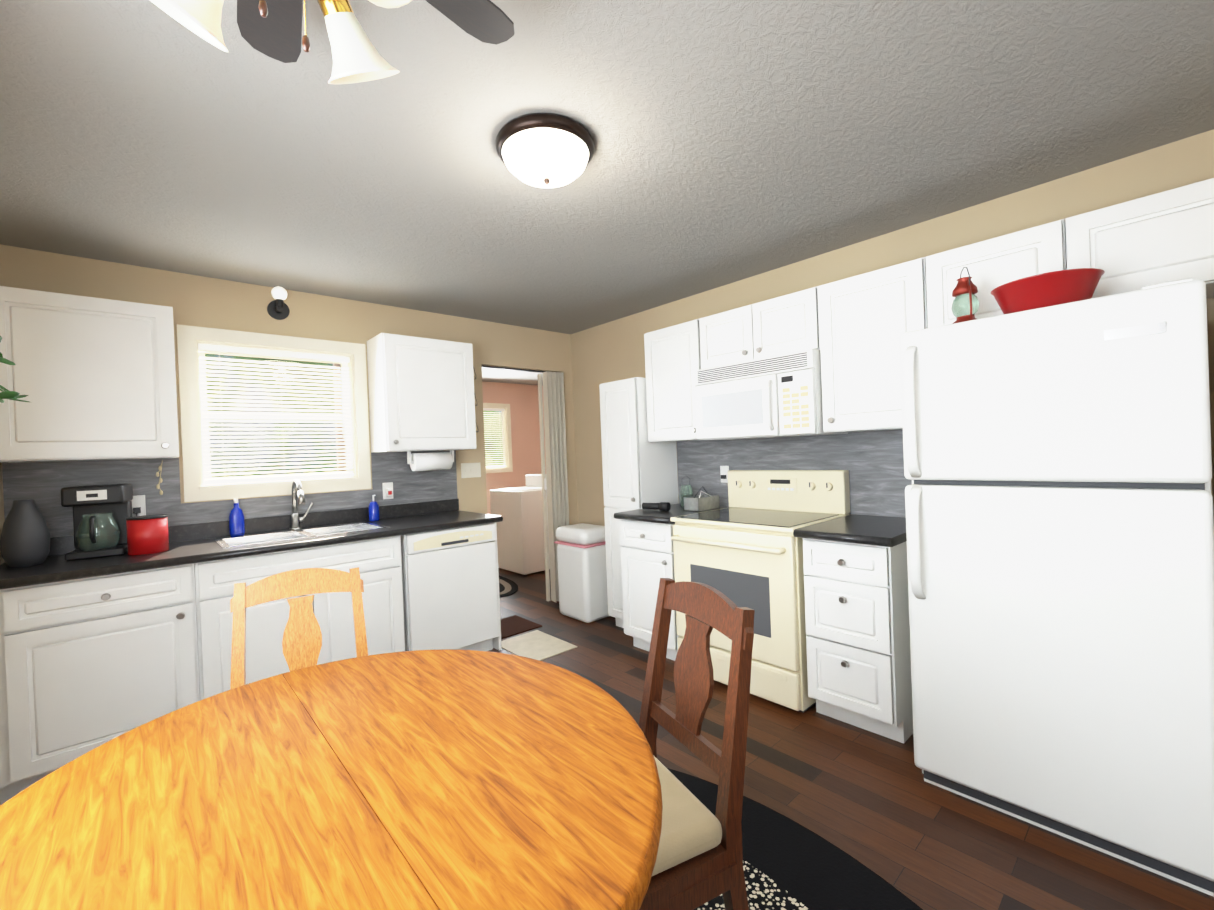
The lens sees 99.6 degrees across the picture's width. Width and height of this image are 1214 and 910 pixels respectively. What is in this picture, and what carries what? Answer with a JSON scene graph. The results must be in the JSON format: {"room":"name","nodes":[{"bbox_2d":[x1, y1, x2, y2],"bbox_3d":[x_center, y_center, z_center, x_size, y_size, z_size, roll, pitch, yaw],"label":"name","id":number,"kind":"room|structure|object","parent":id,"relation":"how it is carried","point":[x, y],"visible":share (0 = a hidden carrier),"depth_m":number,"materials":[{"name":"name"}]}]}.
{"room":"kitchen","nodes":[
{"label":"kitchen","id":0,"kind":"room"},
{"bbox_2d":[0,463,4,564],"bbox_3d":[-1.007,0.148,0.284,0.120,2.400,5.600,-3,0,-42],"label":"wall","id":1,"kind":"structure","parent":0,"point":[2,561],"depth_m":2.38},
{"bbox_2d":[0,336,28,402],"bbox_3d":[-2.018,-0.221,1.647,0.221,0.420,0.350,-3,0,-42],"label":"plant","id":2,"kind":"object","parent":1,"relation":"attached to","point":[8,394],"visible":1,"depth_m":1.70,"materials":[{"name":"green plant"}]},
{"bbox_2d":[0,244,577,524],"bbox_3d":[-1.600,0.152,3.598,3.670,2.400,0.120,-3,0,-42],"label":"wall","id":3,"kind":"structure","parent":0,"point":[199,301],"depth_m":3.27,"materials":[{"name":"beige paint"}]},
{"bbox_2d":[0,286,178,462],"bbox_3d":[-2.502,-0.357,2.483,0.626,0.760,0.346,-3,0,-42],"label":"upper cabinet","id":4,"kind":"object","parent":3,"relation":"attached to","point":[93,378],"visible":1,"depth_m":2.37,"materials":[{"name":"white wood"}]},
{"bbox_2d":[2,450,457,536],"bbox_3d":[-1.988,0.230,3.163,2.263,0.460,0.002,-3,0,-42],"label":"backsplash","id":5,"kind":"structure","parent":3,"relation":"attached to","point":[41,484],"depth_m":2.81,"materials":[{"name":"grey tile"}]},
{"bbox_2d":[131,495,145,516],"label":"outlet","id":6,"kind":"object","parent":5,"relation":"attached to","point":[138,502],"depth_m":2.71,"materials":[{"name":"white plastic"}]},
{"bbox_2d":[156,461,162,494],"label":"wall decoration","id":7,"kind":"object","parent":5,"relation":"attached to","point":[160,467],"depth_m":2.76,"materials":[{"name":"beige plastic"}]},
{"bbox_2d":[382,482,392,499],"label":"outlet","id":8,"kind":"object","parent":5,"relation":"attached to","point":[387,487],"depth_m":3.55,"materials":[{"name":"white plastic"}]},
{"bbox_2d":[177,324,370,501],"bbox_3d":[-2.025,-0.244,3.197,0.980,0.980,0.165,-3,0,-42],"label":"window","id":9,"kind":"structure","parent":3,"relation":"in","point":[262,414],"depth_m":3.15,"materials":[{"name":"clear glass"}]},
{"bbox_2d":[267,286,289,319],"bbox_3d":[-1.995,-0.928,3.124,0.116,0.188,0.101,-3,0,-42],"label":"sconce","id":10,"kind":"object","parent":3,"relation":"attached to","point":[278,308],"visible":1,"depth_m":3.12,"materials":[{"name":"plastic"}]},
{"bbox_2d":[367,333,476,452],"bbox_3d":[-1.278,-0.410,3.586,0.630,0.760,0.346,-3,0,-42],"label":"upper cabinet","id":11,"kind":"object","parent":3,"relation":"attached to","point":[421,394],"visible":1,"depth_m":3.44,"materials":[{"name":"white wood"}]},
{"bbox_2d":[407,450,453,470],"bbox_3d":[-1.239,0.039,3.617,0.322,0.138,0.124,-3,0,-42],"label":"paper towel holder","id":12,"kind":"object","parent":11,"relation":"attached to","point":[429,461],"visible":1,"depth_m":3.56,"materials":[{"name":"white paper"}]},
{"bbox_2d":[461,462,480,477],"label":"light switch","id":13,"kind":"object","parent":3,"relation":"attached to","point":[470,470],"depth_m":3.99,"materials":[{"name":"white plastic"}]},
{"bbox_2d":[481,365,568,602],"bbox_3d":[-0.671,0.280,4.371,0.807,2.034,0.118,-3,0,-42],"label":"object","id":14,"kind":"structure","parent":3,"relation":"in","point":[555,451],"depth_m":4.52,"materials":[{"name":"beige fabric"}]},
{"bbox_2d":[482,381,545,513],"bbox_3d":[-2.035,0.148,7.242,3.840,2.400,0.120,-3,0,-42],"label":"wall","id":15,"kind":"structure","parent":0,"point":[522,400],"depth_m":7.81,"materials":[{"name":"pink paint"}]},
{"bbox_2d":[483,403,512,472],"bbox_3d":[-1.795,-0.243,7.457,0.850,1.020,0.140,-3,0,-42],"label":"laundry window","id":16,"kind":"structure","parent":15,"relation":"in","point":[497,438],"depth_m":7.61,"materials":[{"name":"clear glass"}]},
{"bbox_2d":[0,568,1213,909],"bbox_3d":[0.174,1.336,3.330,5.630,0.100,8.600,-3,0,-42],"label":"floor","id":17,"kind":"structure","parent":0,"point":[878,806],"depth_m":1.84,"materials":[{"name":"brown wood"}]},
{"bbox_2d":[0,479,502,804],"bbox_3d":[-1.745,0.751,2.920,2.261,1.222,0.660,-3,0,-42],"label":"base cabinet","id":18,"kind":"object","parent":17,"relation":"on","point":[95,652],"depth_m":2.32,"materials":[{"name":"white wood"}]},
{"bbox_2d":[0,499,50,567],"bbox_3d":[-2.554,0.342,2.251,0.150,0.290,0.150,-3,0,-42],"label":"vase","id":19,"kind":"object","parent":18,"relation":"on","point":[25,536],"visible":1,"depth_m":2.21,"materials":[{"name":"black ceramic"}]},
{"bbox_2d":[60,483,132,560],"bbox_3d":[-2.437,0.313,2.459,0.210,0.335,0.278,-2,0,-34],"label":"coffee maker","id":20,"kind":"object","parent":18,"relation":"on","point":[101,513],"visible":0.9,"depth_m":2.41,"materials":[{"name":"black plastic"}]},
{"bbox_2d":[126,514,168,554],"bbox_3d":[-2.234,0.385,2.496,0.154,0.175,0.154,-3,0,-42],"label":"can","id":21,"kind":"object","parent":18,"relation":"on","point":[147,534],"visible":1,"depth_m":2.44,"materials":[{"name":"red metal"}]},
{"bbox_2d":[229,499,244,536],"bbox_3d":[-2.123,0.358,2.940,0.072,0.215,0.043,-3,0,-42],"label":"soap bottle","id":22,"kind":"object","parent":18,"relation":"on","point":[236,523],"visible":0.98,"depth_m":2.93,"materials":[{"name":"blue plastic"}]},
{"bbox_2d":[368,495,378,520],"bbox_3d":[-1.564,0.353,3.440,0.064,0.177,0.067,-3,0,-42],"label":"soap bottle","id":23,"kind":"object","parent":18,"relation":"on","point":[373,506],"visible":1,"depth_m":3.42,"materials":[{"name":"blue plastic"}]},
{"bbox_2d":[401,523,498,650],"bbox_3d":[-1.145,0.904,3.450,0.594,0.865,0.616,-3,0,-42],"label":"dishwasher","id":24,"kind":"object","parent":17,"relation":"on","point":[450,592],"visible":0.75,"depth_m":3.21,"materials":[{"name":"white plastic"}]},
{"bbox_2d":[499,576,517,596],"bbox_3d":[-1.418,1.330,5.329,0.720,0.012,1.440,-3,0,-42],"label":"rug","id":25,"kind":"object","parent":17,"relation":"on","point":[507,587],"visible":0.19,"depth_m":5.08,"materials":[{"name":"black fabric"}]},
{"bbox_2d":[490,474,549,575],"bbox_3d":[-0.894,0.777,5.991,0.660,1.070,0.680,-3,0,-42],"label":"washer","id":26,"kind":"object","parent":17,"relation":"on","point":[520,535],"visible":0.6,"depth_m":5.66,"materials":[{"name":"white metal"}]},
{"bbox_2d":[500,615,541,638],"bbox_3d":[-0.762,1.315,3.927,0.380,0.008,0.380,-3,0,-42],"label":"mat","id":27,"kind":"object","parent":17,"relation":"on","point":[513,625],"visible":0.57,"depth_m":3.92,"materials":[{"name":"brown fabric"}]},
{"bbox_2d":[501,630,576,660],"bbox_3d":[-0.493,1.308,3.524,0.360,0.006,0.480,-3,0,-42],"label":"mat","id":28,"kind":"object","parent":17,"relation":"on","point":[538,645],"visible":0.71,"depth_m":3.50,"materials":[{"name":"beige fabric"}]},
{"bbox_2d":[554,523,608,622],"bbox_3d":[-0.178,0.935,4.142,0.316,0.720,0.396,-3,0,-42],"label":"trash can","id":29,"kind":"object","parent":17,"relation":"on","point":[582,570],"visible":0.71,"depth_m":4.00,"materials":[{"name":"plastic"}]},
{"bbox_2d":[599,377,678,627],"bbox_3d":[0.242,0.370,3.795,0.436,1.820,0.380,-3,0,-42],"label":"pantry cabinet","id":30,"kind":"object","parent":17,"relation":"on","point":[639,468],"visible":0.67,"depth_m":3.68,"materials":[{"name":"white wood"}]},
{"bbox_2d":[614,503,728,660],"bbox_3d":[0.465,0.819,3.401,0.660,0.910,0.479,-3,0,-42],"label":"base cabinet","id":31,"kind":"object","parent":17,"relation":"on","point":[647,555],"visible":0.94,"depth_m":3.23,"materials":[{"name":"white wood"}]},
{"bbox_2d":[642,502,670,510],"bbox_3d":[0.325,0.341,3.407,0.190,0.056,0.055,-2,0,33],"label":"flashlight","id":32,"kind":"object","parent":31,"relation":"on","point":[663,506],"visible":0.98,"depth_m":3.38,"materials":[{"name":"plastic"}]},
{"bbox_2d":[680,476,692,506],"bbox_3d":[0.552,0.250,3.567,0.094,0.217,0.089,-3,0,-42],"label":"jar","id":33,"kind":"object","parent":31,"relation":"on","point":[686,490],"visible":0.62,"depth_m":3.54,"materials":[{"name":"green glass"}]},
{"bbox_2d":[684,495,718,511],"bbox_3d":[0.622,0.314,3.372,0.220,0.085,0.120,-3,0,-42],"label":"metal box","id":34,"kind":"object","parent":31,"relation":"on","point":[699,503],"depth_m":3.32,"materials":[{"name":"grey metal"}]},
{"bbox_2d":[695,486,708,495],"bbox_3d":[0.626,0.242,3.365,0.163,0.074,0.045,-3,0,-42],"label":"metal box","id":35,"kind":"object","parent":34,"relation":"in","point":[702,486],"depth_m":3.38,"materials":[{"name":"metal"}]},
{"bbox_2d":[670,470,849,712],"bbox_3d":[0.860,0.682,2.918,0.712,1.159,0.770,-3,0,-42],"label":"range","id":36,"kind":"object","parent":17,"relation":"on","point":[745,549],"visible":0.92,"depth_m":2.69,"materials":[{"name":"beige metal"}]},
{"bbox_2d":[667,768,922,909],"bbox_3d":[-0.155,1.306,1.084,2.120,0.012,2.500,-3,0,-42],"label":"braided rug","id":37,"kind":"object","parent":17,"relation":"on","point":[789,864],"visible":0.25,"depth_m":1.56,"materials":[{"name":"black fabric"}]},
{"bbox_2d":[230,567,367,689],"bbox_3d":[-0.876,0.846,1.487,0.440,0.954,0.486,-2,0,-30],"label":"oak chair","id":38,"kind":"object","parent":37,"relation":"on","point":[302,641],"visible":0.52,"depth_m":1.65,"materials":[{"name":"beige wood"}]},
{"bbox_2d":[0,649,662,909],"bbox_3d":[-0.454,0.935,0.920,1.077,0.748,1.168,-3,0,-42],"label":"table","id":39,"kind":"object","parent":37,"relation":"on","point":[447,779],"visible":1,"depth_m":0.83,"materials":[{"name":"orange wood"}]},
{"bbox_2d":[639,578,754,909],"bbox_3d":[0.055,0.811,1.204,0.486,0.954,0.440,-2,0,-26],"label":"chair","id":40,"kind":"object","parent":37,"relation":"on","point":[699,861],"visible":0.56,"depth_m":1.13,"materials":[{"name":"brown wood"}]},
{"bbox_2d":[793,514,912,742],"bbox_3d":[1.284,0.793,2.490,0.660,0.910,0.424,-3,0,-42],"label":"base cabinet","id":41,"kind":"object","parent":17,"relation":"on","point":[857,621],"visible":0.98,"depth_m":2.28,"materials":[{"name":"white wood"}]},
{"bbox_2d":[899,277,1213,896],"bbox_3d":[1.655,0.372,1.904,0.827,1.728,0.760,-3,0,-42],"label":"refrigerator","id":42,"kind":"object","parent":17,"relation":"on","point":[1059,513],"visible":1,"depth_m":1.60,"materials":[{"name":"white metal"}]},
{"bbox_2d":[951,267,979,323],"bbox_3d":[1.416,-0.610,2.028,0.120,0.267,0.132,-2,0,18],"label":"lantern","id":43,"kind":"object","parent":42,"relation":"on","point":[965,305],"visible":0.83,"depth_m":2.00,"materials":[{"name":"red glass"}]},
{"bbox_2d":[990,268,1104,313],"bbox_3d":[1.560,-0.546,1.826,0.309,0.131,0.309,-3,0,-42],"label":"bowl","id":44,"kind":"object","parent":42,"relation":"on","point":[1048,289],"visible":0.67,"depth_m":1.73,"materials":[{"name":"ceramic"}]},
{"bbox_2d":[0,0,1213,385],"bbox_3d":[0.077,-1.162,3.315,5.870,0.100,8.840,-3,0,-42],"label":"ceiling","id":45,"kind":"structure","parent":0,"point":[736,140],"depth_m":1.75,"materials":[{"name":"grey paint"}]},
{"bbox_2d":[150,0,514,83],"bbox_3d":[-0.516,-0.853,0.822,0.897,0.443,0.893,-3,0,-42],"label":"brass ceiling fan","id":46,"kind":"object","parent":45,"relation":"hanging from","point":[271,28],"visible":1,"depth_m":1.02,"materials":[{"name":"brown metal"}]},
{"bbox_2d":[495,113,593,187],"bbox_3d":[-0.213,-1.020,1.798,0.344,0.144,0.344,-3,0,-42],"label":"flush ceiling light","id":47,"kind":"object","parent":45,"relation":"attached to","point":[547,150],"visible":0.98,"depth_m":1.70,"materials":[{"name":"white glass"}]},
{"bbox_2d":[571,129,1213,525],"bbox_3d":[1.630,0.033,2.659,0.120,2.400,5.600,-3,0,-42],"label":"wall","id":48,"kind":"structure","parent":0,"point":[611,351],"depth_m":2.72,"materials":[{"name":"beige paint"}]},
{"bbox_2d":[644,318,699,441],"bbox_3d":[0.545,-0.481,3.504,0.319,0.760,0.475,-3,0,-42],"label":"upper cabinet","id":49,"kind":"object","parent":48,"relation":"attached to","point":[672,353],"depth_m":3.40,"materials":[{"name":"white wood"}]},
{"bbox_2d":[700,287,819,368],"bbox_3d":[0.952,-0.709,3.041,0.319,0.330,0.762,-3,0,-42],"label":"upper cabinet","id":50,"kind":"object","parent":48,"relation":"attached to","point":[789,323],"depth_m":2.89,"materials":[{"name":"white wood"}]},
{"bbox_2d":[694,349,847,439],"bbox_3d":[0.922,-0.321,3.002,0.441,0.434,0.760,-3,0,-42],"label":"microwave","id":51,"kind":"object","parent":50,"relation":"attached to","point":[774,396],"visible":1,"depth_m":2.82,"materials":[{"name":"white"}]},
{"bbox_2d":[676,429,911,517],"bbox_3d":[1.118,0.110,3.137,0.002,0.460,1.778,-3,0,-42],"label":"backsplash","id":52,"kind":"structure","parent":48,"relation":"attached to","point":[872,462],"depth_m":2.98,"materials":[{"name":"grey tile"}]},
{"bbox_2d":[720,466,728,482],"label":"outlet","id":53,"kind":"object","parent":52,"relation":"attached to","point":[723,469],"depth_m":3.48,"materials":[{"name":"white plastic"}]},
{"bbox_2d":[816,257,927,431],"bbox_3d":[1.380,-0.508,2.576,0.319,0.760,0.487,-3,0,-42],"label":"upper cabinet","id":54,"kind":"object","parent":48,"relation":"attached to","point":[852,329],"depth_m":2.47,"materials":[{"name":"white wood"}]},
{"bbox_2d":[924,211,1095,327],"bbox_3d":[1.717,-0.706,2.192,0.319,0.385,0.536,-3,0,-42],"label":"upper cabinet","id":55,"kind":"object","parent":48,"relation":"attached to","point":[1067,243],"depth_m":2.07,"materials":[{"name":"white wood"}]},
{"bbox_2d":[1092,178,1213,298],"bbox_3d":[1.979,-0.737,1.899,0.319,0.340,0.522,-3,0,-42],"label":"upper cabinet","id":56,"kind":"object","parent":48,"relation":"attached to","point":[1166,236],"depth_m":1.76,"materials":[{"name":"white wood"}]}
]}

